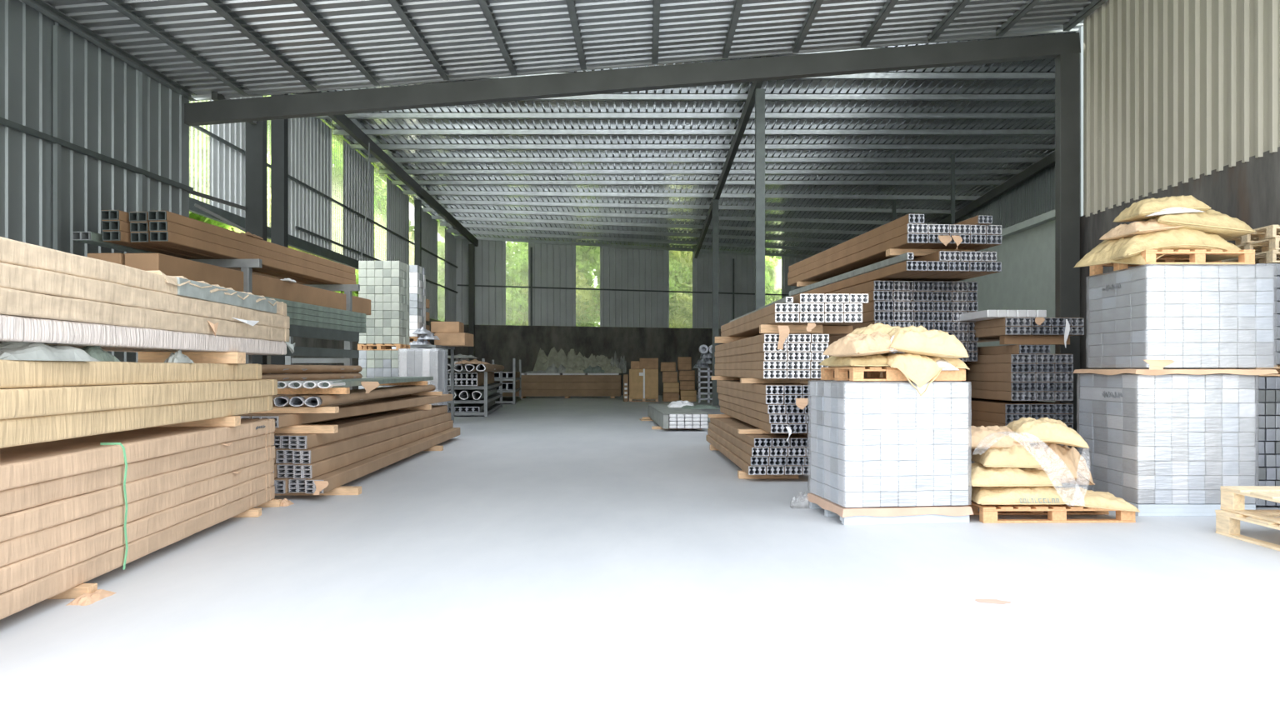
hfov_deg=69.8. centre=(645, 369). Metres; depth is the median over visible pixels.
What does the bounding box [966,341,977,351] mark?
bundle
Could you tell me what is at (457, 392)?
tube
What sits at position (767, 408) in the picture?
bundle
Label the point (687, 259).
tree
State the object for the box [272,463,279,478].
bundle
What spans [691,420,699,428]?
package
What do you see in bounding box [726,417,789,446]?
bundle
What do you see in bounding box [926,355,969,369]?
sack
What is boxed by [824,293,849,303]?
bundle
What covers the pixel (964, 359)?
bundle
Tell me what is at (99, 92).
wall
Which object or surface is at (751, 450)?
bundle
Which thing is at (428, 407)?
spacer
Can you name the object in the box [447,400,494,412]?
bundle
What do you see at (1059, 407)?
bundle
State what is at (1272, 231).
wooden pallet
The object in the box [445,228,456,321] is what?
wall
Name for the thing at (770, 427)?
bundle
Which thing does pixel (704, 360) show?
scrap
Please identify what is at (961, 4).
roof purlin
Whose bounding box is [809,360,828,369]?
bundle
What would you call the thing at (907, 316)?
bundle
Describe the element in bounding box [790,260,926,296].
bundle
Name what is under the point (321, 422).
package
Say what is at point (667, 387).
cardboard box
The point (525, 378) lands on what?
package
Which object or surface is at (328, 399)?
tube
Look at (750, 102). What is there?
rafter
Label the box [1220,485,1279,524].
wooden pallet
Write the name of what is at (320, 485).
flap
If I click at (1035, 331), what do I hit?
bundle
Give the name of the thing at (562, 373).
board
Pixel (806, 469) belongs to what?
bundle
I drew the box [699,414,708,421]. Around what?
package
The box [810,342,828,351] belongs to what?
bundle
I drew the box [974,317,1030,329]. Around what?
bundle
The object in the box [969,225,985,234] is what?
bundle
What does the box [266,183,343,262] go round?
tree
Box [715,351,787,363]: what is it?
bundle
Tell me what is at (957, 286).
bundle
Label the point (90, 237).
bundle
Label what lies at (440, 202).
roof purlin
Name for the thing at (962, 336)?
bundle
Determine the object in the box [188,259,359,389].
rack
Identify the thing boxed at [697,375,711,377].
shelf
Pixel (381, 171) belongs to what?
roof purlin
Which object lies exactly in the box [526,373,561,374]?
board
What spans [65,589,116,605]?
paper scrap
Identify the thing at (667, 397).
cardboard box
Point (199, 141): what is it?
tree
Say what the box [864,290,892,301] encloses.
bundle
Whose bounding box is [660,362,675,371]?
cardboard box
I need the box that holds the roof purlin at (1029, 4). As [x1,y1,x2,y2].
[995,0,1040,36]
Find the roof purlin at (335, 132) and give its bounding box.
[332,129,1054,134]
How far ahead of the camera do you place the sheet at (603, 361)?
47.55 m
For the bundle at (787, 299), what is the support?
on the bundle at (776, 307)
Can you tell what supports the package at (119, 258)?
on the rack at (246, 266)
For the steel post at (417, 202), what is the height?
8.510 m
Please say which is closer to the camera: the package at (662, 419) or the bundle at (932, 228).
the bundle at (932, 228)
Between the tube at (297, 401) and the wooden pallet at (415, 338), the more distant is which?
the wooden pallet at (415, 338)
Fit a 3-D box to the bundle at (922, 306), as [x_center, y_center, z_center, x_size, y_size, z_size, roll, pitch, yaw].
[4.101,-0.997,17.364,0.320,0.158,5.804,0,0,-6]
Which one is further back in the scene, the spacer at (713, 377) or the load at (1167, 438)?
the spacer at (713, 377)
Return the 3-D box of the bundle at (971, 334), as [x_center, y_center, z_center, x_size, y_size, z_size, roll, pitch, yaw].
[4.920,-0.518,17.449,0.165,0.158,5.798,0,0,-6]
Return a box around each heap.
[446,354,477,358]
[454,358,469,364]
[454,359,489,364]
[524,370,544,373]
[545,363,565,373]
[564,363,585,373]
[583,365,604,373]
[599,364,622,373]
[667,400,694,407]
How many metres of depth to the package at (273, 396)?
14.25 m
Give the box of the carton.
[629,369,658,398]
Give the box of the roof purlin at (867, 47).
[773,47,884,55]
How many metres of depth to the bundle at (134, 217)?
12.20 m
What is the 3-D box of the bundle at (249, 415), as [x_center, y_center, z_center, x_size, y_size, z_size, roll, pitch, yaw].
[-4.631,0.601,15.018,0.311,0.140,9.203,0,0,0]
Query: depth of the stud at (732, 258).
54.42 m
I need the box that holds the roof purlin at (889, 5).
[860,0,898,47]
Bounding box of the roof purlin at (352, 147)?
[350,144,1054,149]
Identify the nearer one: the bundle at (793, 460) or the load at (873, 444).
the load at (873, 444)
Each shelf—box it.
[697,370,712,371]
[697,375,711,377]
[697,381,712,383]
[697,386,712,389]
[697,392,712,394]
[697,397,719,399]
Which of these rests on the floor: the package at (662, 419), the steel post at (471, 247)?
the steel post at (471, 247)
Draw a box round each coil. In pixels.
[699,345,708,353]
[708,345,712,353]
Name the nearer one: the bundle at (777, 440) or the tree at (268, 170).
the bundle at (777, 440)
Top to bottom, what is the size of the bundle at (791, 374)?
0.116 m
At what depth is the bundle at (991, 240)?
13.58 m
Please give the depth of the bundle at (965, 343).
14.56 m
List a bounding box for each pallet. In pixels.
[357,344,409,350]
[409,336,424,342]
[629,398,658,401]
[809,501,969,524]
[820,367,965,380]
[967,499,1135,523]
[1089,250,1254,275]
[1125,500,1255,515]
[1200,365,1279,375]
[1215,510,1279,550]
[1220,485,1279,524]
[1221,250,1279,265]
[1225,225,1279,245]
[1236,237,1279,253]
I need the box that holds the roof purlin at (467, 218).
[431,215,867,234]
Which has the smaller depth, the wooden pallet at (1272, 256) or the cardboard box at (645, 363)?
the wooden pallet at (1272, 256)
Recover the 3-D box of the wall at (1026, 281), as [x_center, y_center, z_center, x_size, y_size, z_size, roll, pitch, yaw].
[8.940,-0.965,24.300,0.420,4.930,11.401,0,0,-1]
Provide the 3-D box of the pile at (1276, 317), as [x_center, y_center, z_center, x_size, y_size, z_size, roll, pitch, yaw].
[6.915,-0.595,10.400,0.666,1.094,1.011,0,0,0]
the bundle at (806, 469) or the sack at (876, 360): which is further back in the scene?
the bundle at (806, 469)
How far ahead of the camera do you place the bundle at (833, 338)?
16.51 m
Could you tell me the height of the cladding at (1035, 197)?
5.782 m
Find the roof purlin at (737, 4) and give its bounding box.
[722,0,743,58]
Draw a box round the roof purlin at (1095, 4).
[1063,0,1107,31]
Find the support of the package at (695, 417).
on the package at (695, 424)
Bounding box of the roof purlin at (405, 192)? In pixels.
[402,190,981,199]
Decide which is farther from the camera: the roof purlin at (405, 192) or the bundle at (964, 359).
the roof purlin at (405, 192)
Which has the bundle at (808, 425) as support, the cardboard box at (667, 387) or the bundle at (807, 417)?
the bundle at (807, 417)
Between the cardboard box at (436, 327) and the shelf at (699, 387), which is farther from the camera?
the shelf at (699, 387)
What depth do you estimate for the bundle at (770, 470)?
12.14 m
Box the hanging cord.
[360,142,369,258]
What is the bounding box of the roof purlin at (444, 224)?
[440,222,848,243]
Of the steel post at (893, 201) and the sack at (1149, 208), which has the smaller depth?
the sack at (1149, 208)
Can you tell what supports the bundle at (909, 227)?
on the bundle at (908, 241)
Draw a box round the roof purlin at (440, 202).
[413,199,958,214]
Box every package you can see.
[0,236,286,315]
[0,262,289,329]
[0,287,289,341]
[0,314,294,354]
[0,360,261,388]
[0,379,277,419]
[0,395,272,448]
[0,418,274,490]
[0,432,274,515]
[0,445,274,542]
[0,459,274,567]
[0,472,274,594]
[0,485,274,619]
[87,253,124,264]
[125,253,370,314]
[271,394,410,406]
[300,409,397,424]
[502,375,621,382]
[502,389,621,396]
[521,381,621,389]
[647,405,668,429]
[668,414,676,421]
[668,420,676,428]
[675,414,684,421]
[675,420,684,428]
[684,414,692,421]
[684,420,692,428]
[691,414,699,421]
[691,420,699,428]
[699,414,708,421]
[699,420,708,428]
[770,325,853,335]
[800,372,961,383]
[800,380,838,384]
[828,366,890,373]
[1000,335,1069,344]
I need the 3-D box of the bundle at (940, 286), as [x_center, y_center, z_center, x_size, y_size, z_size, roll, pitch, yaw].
[4.422,-1.316,17.399,0.320,0.158,5.798,0,0,-6]
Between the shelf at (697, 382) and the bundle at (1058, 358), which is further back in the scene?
the shelf at (697, 382)
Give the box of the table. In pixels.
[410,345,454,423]
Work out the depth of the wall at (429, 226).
43.40 m
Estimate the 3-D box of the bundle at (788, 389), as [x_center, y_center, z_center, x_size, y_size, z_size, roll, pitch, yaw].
[1.827,0.269,14.857,0.238,0.125,5.903,0,0,-2]
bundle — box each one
[72,231,156,253]
[100,210,130,223]
[101,220,130,233]
[102,230,312,284]
[129,211,149,222]
[130,221,149,232]
[130,232,327,284]
[148,210,354,274]
[149,220,355,280]
[150,231,356,284]
[235,395,419,418]
[251,394,452,428]
[271,410,400,445]
[272,405,436,449]
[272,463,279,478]
[273,449,277,463]
[273,477,289,494]
[275,449,295,463]
[277,463,295,478]
[288,478,308,492]
[289,405,447,449]
[292,412,450,464]
[293,420,453,479]
[305,427,459,493]
[446,371,494,385]
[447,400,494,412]
[494,371,519,378]
[494,381,519,389]
[623,374,628,401]
[705,435,765,474]
[707,428,768,465]
[708,421,769,456]
[710,417,771,446]
[715,334,787,351]
[715,342,786,357]
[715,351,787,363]
[715,360,786,369]
[715,370,786,379]
[716,380,783,394]
[716,386,783,404]
[718,393,785,414]
[719,399,786,423]
[720,303,799,331]
[720,313,799,336]
[720,405,788,433]
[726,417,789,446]
[729,296,793,322]
[735,380,801,394]
[745,313,824,336]
[765,465,784,474]
[768,446,787,456]
[768,455,786,465]
[780,434,807,446]
[782,394,801,404]
[784,465,802,474]
[785,334,810,343]
[785,342,809,351]
[785,360,809,369]
[785,404,804,414]
[785,413,804,423]
[786,351,810,360]
[786,370,809,379]
[786,383,809,394]
[786,446,805,456]
[786,455,804,465]
[787,223,927,279]
[787,233,928,285]
[787,423,806,433]
[788,214,924,272]
[789,252,913,296]
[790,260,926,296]
[792,293,824,303]
[797,433,813,446]
[798,303,824,313]
[800,394,814,404]
[801,465,810,474]
[803,413,811,423]
[803,455,811,465]
[804,404,810,414]
[805,423,810,433]
[805,446,812,455]
[809,334,829,343]
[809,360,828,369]
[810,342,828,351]
[810,351,829,360]
[810,370,820,379]
[815,234,949,281]
[819,313,843,325]
[823,303,843,313]
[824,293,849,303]
[827,335,846,344]
[829,280,893,294]
[829,320,894,336]
[830,313,862,325]
[842,303,862,313]
[849,293,868,304]
[860,310,893,323]
[861,300,893,313]
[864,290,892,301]
[890,260,948,280]
[892,280,913,290]
[892,290,912,300]
[892,300,913,311]
[893,310,913,321]
[894,320,914,327]
[910,260,969,280]
[911,250,959,261]
[911,280,933,291]
[912,290,932,301]
[912,300,933,311]
[912,310,933,321]
[913,234,969,259]
[914,321,933,330]
[926,224,949,234]
[930,261,985,281]
[930,290,951,301]
[931,280,952,291]
[931,301,952,311]
[931,311,952,321]
[933,321,953,331]
[944,261,1001,281]
[948,224,969,234]
[950,291,966,301]
[951,281,967,291]
[951,301,967,311]
[951,311,967,321]
[952,321,967,331]
[953,234,985,249]
[953,331,968,341]
[955,215,992,224]
[958,310,1046,320]
[959,250,981,261]
[959,351,967,361]
[960,341,967,350]
[961,380,1035,391]
[961,397,1054,414]
[964,354,1035,364]
[965,291,977,301]
[965,363,1035,372]
[965,372,1035,382]
[966,235,1001,251]
[966,281,977,291]
[966,301,977,311]
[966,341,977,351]
[966,351,977,361]
[966,410,1029,424]
[967,321,975,331]
[967,331,978,341]
[968,389,1035,400]
[968,399,1029,414]
[968,419,1007,427]
[968,448,977,456]
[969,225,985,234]
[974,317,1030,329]
[974,326,1030,339]
[976,345,1037,354]
[977,326,1070,341]
[977,326,1084,342]
[978,326,1050,340]
[980,251,996,261]
[985,225,1001,234]
[1021,400,1073,414]
[1029,413,1054,419]
[1030,317,1050,326]
[1035,354,1054,363]
[1035,363,1054,372]
[1035,372,1054,382]
[1035,382,1054,391]
[1035,391,1054,400]
[1036,345,1049,354]
[1050,317,1070,326]
[1053,354,1073,363]
[1053,363,1073,372]
[1053,372,1073,382]
[1053,382,1073,391]
[1053,413,1073,424]
[1054,391,1073,400]
[1065,424,1073,429]
[1069,317,1084,326]
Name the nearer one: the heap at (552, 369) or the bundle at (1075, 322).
the bundle at (1075, 322)
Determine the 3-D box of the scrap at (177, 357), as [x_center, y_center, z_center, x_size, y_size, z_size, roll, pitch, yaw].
[-3.953,-0.113,7.749,0.129,0.120,0.304,0,0,0]
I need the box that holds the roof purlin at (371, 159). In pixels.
[365,157,1044,162]
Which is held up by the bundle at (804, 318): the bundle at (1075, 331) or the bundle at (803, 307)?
the bundle at (803, 307)
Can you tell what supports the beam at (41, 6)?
attached to the ceiling at (537, 34)
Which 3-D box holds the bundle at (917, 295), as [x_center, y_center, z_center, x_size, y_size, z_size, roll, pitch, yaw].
[4.090,-1.156,17.364,0.320,0.158,5.802,0,0,-6]
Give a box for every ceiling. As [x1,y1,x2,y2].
[20,0,1105,101]
[290,31,1075,255]
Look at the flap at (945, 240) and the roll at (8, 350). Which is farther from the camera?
the flap at (945, 240)
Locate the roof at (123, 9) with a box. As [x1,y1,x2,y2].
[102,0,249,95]
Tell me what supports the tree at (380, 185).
on the ground
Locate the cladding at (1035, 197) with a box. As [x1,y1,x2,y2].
[955,164,1054,229]
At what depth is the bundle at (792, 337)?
11.88 m
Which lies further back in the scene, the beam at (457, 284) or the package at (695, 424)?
the beam at (457, 284)
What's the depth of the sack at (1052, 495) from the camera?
8.98 m
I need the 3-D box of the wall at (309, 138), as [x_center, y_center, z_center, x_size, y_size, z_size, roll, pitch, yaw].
[-10.186,-5.242,27.925,0.032,5.688,12.950,0,0,0]
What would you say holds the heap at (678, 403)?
on the sheet at (663, 408)
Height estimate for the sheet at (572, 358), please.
1.261 m
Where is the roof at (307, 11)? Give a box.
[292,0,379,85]
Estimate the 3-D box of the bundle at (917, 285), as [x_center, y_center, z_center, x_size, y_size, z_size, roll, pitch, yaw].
[4.100,-1.316,17.367,0.320,0.158,5.798,0,0,-6]
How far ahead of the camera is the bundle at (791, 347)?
11.89 m
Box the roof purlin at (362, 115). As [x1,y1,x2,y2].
[315,112,1054,119]
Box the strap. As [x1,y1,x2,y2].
[100,442,128,569]
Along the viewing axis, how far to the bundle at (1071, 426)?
13.56 m
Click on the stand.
(708, 387)
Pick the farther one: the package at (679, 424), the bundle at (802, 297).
the package at (679, 424)
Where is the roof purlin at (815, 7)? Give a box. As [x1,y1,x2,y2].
[792,0,823,52]
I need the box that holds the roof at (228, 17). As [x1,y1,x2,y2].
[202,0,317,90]
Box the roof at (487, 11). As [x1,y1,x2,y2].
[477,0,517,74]
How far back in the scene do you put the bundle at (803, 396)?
11.93 m
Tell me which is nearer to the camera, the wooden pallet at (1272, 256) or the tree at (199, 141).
the wooden pallet at (1272, 256)
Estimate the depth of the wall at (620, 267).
52.48 m
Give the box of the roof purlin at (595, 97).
[292,94,1054,100]
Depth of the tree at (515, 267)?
54.44 m
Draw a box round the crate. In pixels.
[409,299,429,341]
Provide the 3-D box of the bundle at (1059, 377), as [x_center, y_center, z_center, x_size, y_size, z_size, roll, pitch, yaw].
[6.038,0.123,16.435,0.280,0.138,5.803,0,0,-3]
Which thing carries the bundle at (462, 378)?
on the storage rack at (487, 411)
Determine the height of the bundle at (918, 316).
0.158 m
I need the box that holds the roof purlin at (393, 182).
[391,180,1005,184]
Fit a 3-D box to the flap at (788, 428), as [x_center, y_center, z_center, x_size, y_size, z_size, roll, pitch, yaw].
[1.832,0.840,11.755,0.074,0.202,0.051,0,0,0]
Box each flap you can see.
[313,480,328,494]
[360,381,379,393]
[777,325,789,349]
[785,426,791,441]
[795,398,809,409]
[806,323,815,331]
[938,235,951,245]
[951,235,962,249]
[1035,317,1044,325]
[1064,319,1069,347]
[1143,360,1174,369]
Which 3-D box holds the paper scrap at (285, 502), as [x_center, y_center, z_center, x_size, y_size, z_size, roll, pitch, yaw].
[-4.008,1.463,10.121,0.190,0.073,0.216,0,0,0]
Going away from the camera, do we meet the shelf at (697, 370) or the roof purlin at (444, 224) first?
the shelf at (697, 370)
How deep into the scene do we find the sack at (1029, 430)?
9.30 m
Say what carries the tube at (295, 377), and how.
on the rack at (246, 266)
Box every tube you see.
[260,364,362,373]
[261,372,362,381]
[273,385,410,406]
[289,385,421,406]
[304,384,435,407]
[446,363,456,371]
[446,389,465,399]
[454,364,467,371]
[458,389,478,399]
[464,364,478,371]
[471,387,497,399]
[475,363,504,371]
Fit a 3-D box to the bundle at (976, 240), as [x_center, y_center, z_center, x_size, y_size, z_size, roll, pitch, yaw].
[4.560,-1.917,16.939,0.241,0.143,6.904,0,0,-6]
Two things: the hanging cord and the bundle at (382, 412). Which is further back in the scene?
the hanging cord
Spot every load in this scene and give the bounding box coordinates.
[810,381,968,507]
[1079,374,1255,504]
[1088,265,1274,368]
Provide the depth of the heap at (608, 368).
47.24 m
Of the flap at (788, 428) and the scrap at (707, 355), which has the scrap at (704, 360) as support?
the scrap at (707, 355)
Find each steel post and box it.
[414,199,421,266]
[468,244,474,359]
[712,199,719,405]
[755,88,764,309]
[892,200,895,220]
[950,154,954,224]
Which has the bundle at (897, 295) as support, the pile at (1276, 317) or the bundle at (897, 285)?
the bundle at (897, 285)
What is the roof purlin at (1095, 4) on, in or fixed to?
attached to the ceiling at (537, 34)
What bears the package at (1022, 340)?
on the bundle at (1042, 349)
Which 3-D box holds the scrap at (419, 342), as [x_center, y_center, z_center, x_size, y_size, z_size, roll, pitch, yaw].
[-5.769,-0.705,23.550,0.466,0.171,0.640,0,0,0]
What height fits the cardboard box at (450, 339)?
0.340 m
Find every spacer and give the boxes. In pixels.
[47,583,97,599]
[138,351,245,363]
[157,415,240,426]
[232,508,261,517]
[253,406,339,413]
[255,499,281,507]
[273,425,338,433]
[275,485,361,495]
[277,387,349,394]
[379,380,427,384]
[397,404,431,409]
[410,391,442,395]
[424,445,443,450]
[651,426,702,429]
[708,414,732,417]
[710,444,717,449]
[711,375,749,379]
[715,336,750,343]
[737,429,797,434]
[737,470,798,479]
[740,378,799,383]
[759,324,822,333]
[796,280,817,286]
[885,248,974,256]
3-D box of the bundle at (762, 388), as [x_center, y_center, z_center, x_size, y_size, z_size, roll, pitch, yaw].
[1.587,0.269,14.850,0.238,0.125,5.902,0,0,-2]
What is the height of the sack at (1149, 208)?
0.274 m
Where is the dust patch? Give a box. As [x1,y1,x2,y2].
[975,599,1011,604]
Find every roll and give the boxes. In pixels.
[0,341,99,361]
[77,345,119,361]
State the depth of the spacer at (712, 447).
16.93 m
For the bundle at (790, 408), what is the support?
on the bundle at (791, 418)
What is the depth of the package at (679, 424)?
22.01 m
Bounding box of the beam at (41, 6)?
[20,0,196,100]
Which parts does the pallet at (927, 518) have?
rail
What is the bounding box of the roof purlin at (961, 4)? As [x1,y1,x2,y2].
[928,0,970,41]
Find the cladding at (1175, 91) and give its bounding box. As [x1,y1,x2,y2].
[1083,0,1279,216]
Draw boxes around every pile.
[358,260,409,344]
[358,350,399,389]
[391,342,425,349]
[399,349,446,404]
[409,265,425,337]
[1243,376,1279,505]
[1245,263,1279,364]
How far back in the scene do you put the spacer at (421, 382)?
17.51 m
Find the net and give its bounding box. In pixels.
[680,405,719,409]
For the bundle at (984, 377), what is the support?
on the bundle at (977, 385)
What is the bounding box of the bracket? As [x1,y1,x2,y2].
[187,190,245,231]
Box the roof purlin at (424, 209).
[422,207,938,224]
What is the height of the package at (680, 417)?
0.166 m
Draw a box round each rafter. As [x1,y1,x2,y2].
[302,90,478,246]
[694,55,773,258]
[936,151,1054,224]
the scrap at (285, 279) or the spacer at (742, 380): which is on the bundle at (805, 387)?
the spacer at (742, 380)
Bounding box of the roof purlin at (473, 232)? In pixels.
[447,229,829,250]
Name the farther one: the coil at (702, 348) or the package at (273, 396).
the coil at (702, 348)
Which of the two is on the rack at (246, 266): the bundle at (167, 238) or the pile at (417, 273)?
the bundle at (167, 238)
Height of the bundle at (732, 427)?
0.122 m
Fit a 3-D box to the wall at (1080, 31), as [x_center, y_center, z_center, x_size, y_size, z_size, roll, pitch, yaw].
[11.575,-3.340,17.900,6.250,9.680,0.200,0,0,0]
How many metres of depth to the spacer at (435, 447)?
16.82 m
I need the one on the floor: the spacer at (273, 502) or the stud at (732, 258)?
the spacer at (273, 502)
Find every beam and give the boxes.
[0,116,193,191]
[20,0,196,100]
[184,32,1080,126]
[189,196,358,269]
[192,125,457,268]
[295,225,457,293]
[457,284,789,295]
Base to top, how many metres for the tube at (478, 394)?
0.328 m
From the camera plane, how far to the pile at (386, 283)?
20.51 m
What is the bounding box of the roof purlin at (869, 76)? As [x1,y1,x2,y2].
[466,72,1054,79]
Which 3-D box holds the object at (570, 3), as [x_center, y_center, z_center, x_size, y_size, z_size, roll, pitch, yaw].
[-1.057,-5.164,11.410,0.100,0.110,8.420,0,0,0]
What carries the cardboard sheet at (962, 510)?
on the pallet at (927, 518)
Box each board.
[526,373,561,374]
[562,373,585,374]
[587,373,619,374]
[639,418,653,420]
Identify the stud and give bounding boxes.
[52,25,61,250]
[138,70,144,211]
[530,247,532,325]
[732,258,734,319]
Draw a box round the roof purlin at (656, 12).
[651,0,659,63]
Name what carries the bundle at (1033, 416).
on the bundle
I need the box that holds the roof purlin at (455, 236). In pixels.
[454,235,813,258]
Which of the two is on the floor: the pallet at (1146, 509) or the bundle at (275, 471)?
the pallet at (1146, 509)
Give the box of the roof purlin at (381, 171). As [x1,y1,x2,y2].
[379,169,1024,174]
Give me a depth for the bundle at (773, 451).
12.14 m
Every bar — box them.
[255,295,365,318]
[286,306,365,323]
[286,312,365,328]
[290,319,365,333]
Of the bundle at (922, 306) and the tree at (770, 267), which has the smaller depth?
the bundle at (922, 306)
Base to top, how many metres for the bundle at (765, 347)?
0.116 m
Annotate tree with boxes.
[189,95,270,230]
[189,157,244,233]
[192,150,270,242]
[266,156,343,252]
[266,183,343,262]
[331,136,386,296]
[340,250,386,294]
[354,214,414,296]
[409,220,414,242]
[430,240,513,324]
[437,225,588,260]
[505,241,528,325]
[506,265,599,326]
[568,283,599,326]
[575,245,599,285]
[586,245,684,258]
[593,254,692,327]
[669,250,692,281]
[669,270,692,328]
[765,255,779,292]
[765,256,781,305]
[769,255,781,282]
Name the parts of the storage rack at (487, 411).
rail, rail, rail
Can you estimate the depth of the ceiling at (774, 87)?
32.72 m
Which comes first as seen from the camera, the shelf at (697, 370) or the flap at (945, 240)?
the flap at (945, 240)
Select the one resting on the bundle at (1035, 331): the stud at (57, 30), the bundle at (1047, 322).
the bundle at (1047, 322)
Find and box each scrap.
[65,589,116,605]
[164,350,194,363]
[240,231,263,239]
[280,278,296,282]
[280,498,294,506]
[410,339,431,344]
[412,325,433,334]
[417,334,439,339]
[693,363,709,368]
[696,358,712,363]
[700,351,712,358]
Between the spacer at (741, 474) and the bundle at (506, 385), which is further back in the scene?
the bundle at (506, 385)
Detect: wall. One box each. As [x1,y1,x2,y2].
[0,0,189,362]
[210,93,374,260]
[224,318,454,391]
[386,177,409,264]
[421,207,437,319]
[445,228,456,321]
[455,325,723,395]
[456,238,575,326]
[600,246,669,327]
[692,251,754,328]
[781,256,806,298]
[957,209,1054,402]
[1075,25,1083,216]
[1080,146,1279,424]
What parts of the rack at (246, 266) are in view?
arm, rail, arm, rail, arm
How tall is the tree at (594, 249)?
18.669 m
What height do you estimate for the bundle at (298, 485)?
0.160 m
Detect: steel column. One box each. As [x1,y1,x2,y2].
[211,91,266,374]
[270,93,288,394]
[1055,53,1079,451]
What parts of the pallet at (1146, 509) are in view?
rail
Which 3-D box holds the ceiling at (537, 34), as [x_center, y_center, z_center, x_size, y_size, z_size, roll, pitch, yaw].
[-0.425,-5.263,11.568,15.850,1.284,8.735,0,0,0]
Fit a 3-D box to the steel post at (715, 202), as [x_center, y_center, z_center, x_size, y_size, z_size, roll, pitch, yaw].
[2.885,-2.755,38.000,0.500,8.510,0.500,0,0,0]
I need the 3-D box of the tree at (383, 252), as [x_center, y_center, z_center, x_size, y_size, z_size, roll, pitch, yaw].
[-15.340,-3.607,47.389,6.349,10.295,8.116,0,0,-37]
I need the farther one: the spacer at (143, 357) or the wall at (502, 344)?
the wall at (502, 344)
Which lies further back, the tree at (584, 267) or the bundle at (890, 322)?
the tree at (584, 267)
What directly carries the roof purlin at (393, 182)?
attached to the ceiling at (774, 87)
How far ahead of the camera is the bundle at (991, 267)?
13.61 m
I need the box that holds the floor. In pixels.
[0,394,1279,719]
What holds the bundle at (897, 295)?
on the bundle at (897, 305)
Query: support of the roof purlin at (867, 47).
attached to the ceiling at (774, 87)
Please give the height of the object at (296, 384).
0.086 m
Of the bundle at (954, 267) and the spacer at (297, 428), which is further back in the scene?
the bundle at (954, 267)
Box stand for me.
[697,368,719,402]
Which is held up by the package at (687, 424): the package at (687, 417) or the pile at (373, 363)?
the package at (687, 417)
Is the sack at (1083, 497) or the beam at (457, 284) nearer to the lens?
the sack at (1083, 497)
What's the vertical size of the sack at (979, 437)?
0.249 m
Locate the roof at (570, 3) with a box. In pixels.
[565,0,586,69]
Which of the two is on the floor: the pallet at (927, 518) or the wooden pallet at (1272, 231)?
the pallet at (927, 518)
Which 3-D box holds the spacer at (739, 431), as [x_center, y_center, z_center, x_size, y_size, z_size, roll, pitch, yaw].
[1.702,0.869,12.808,0.820,0.062,0.140,0,0,-1]
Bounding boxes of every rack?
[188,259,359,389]
[446,370,502,416]
[482,358,521,404]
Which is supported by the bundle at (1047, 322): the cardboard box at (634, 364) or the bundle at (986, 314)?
the bundle at (986, 314)
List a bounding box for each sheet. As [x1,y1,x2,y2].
[533,346,567,371]
[566,349,585,367]
[578,351,602,368]
[586,355,615,367]
[610,350,619,368]
[619,355,627,373]
[648,404,708,414]
[805,493,973,517]
[1073,369,1278,374]
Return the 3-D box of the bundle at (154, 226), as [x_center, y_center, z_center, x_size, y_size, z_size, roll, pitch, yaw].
[-6.285,-1.889,15.544,0.250,0.135,6.894,0,0,3]
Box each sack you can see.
[819,354,889,367]
[822,330,897,356]
[850,322,902,334]
[881,352,941,395]
[887,325,969,358]
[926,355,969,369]
[965,425,1031,449]
[965,461,1063,486]
[967,485,1077,504]
[970,445,1052,468]
[1006,417,1089,448]
[1029,442,1079,483]
[1057,487,1139,512]
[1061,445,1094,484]
[1074,238,1175,267]
[1099,218,1184,239]
[1110,228,1241,265]
[1113,195,1210,222]
[1145,209,1256,239]
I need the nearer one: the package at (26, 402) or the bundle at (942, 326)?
the package at (26, 402)
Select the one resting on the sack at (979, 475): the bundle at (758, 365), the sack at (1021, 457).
the sack at (1021, 457)
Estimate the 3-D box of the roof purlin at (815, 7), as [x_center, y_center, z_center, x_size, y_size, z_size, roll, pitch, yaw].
[2.550,-5.449,11.410,0.100,0.110,8.420,0,0,0]
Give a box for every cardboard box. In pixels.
[430,321,464,333]
[434,332,473,346]
[630,360,639,369]
[639,358,658,369]
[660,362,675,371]
[662,371,677,382]
[662,392,679,401]
[663,382,679,392]
[677,356,691,369]
[678,370,694,379]
[679,390,696,401]
[680,380,694,389]
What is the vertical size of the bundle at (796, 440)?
0.122 m
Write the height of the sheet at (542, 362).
1.373 m
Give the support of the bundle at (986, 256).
on the bundle at (991, 267)
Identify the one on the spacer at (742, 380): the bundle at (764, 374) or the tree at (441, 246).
the bundle at (764, 374)
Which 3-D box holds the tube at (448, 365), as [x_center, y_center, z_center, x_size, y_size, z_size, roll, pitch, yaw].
[-6.362,-0.043,31.843,0.323,0.254,8.680,0,0,-5]
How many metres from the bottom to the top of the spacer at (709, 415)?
0.062 m
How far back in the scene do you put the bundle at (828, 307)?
11.65 m
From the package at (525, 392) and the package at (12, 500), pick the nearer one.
the package at (12, 500)

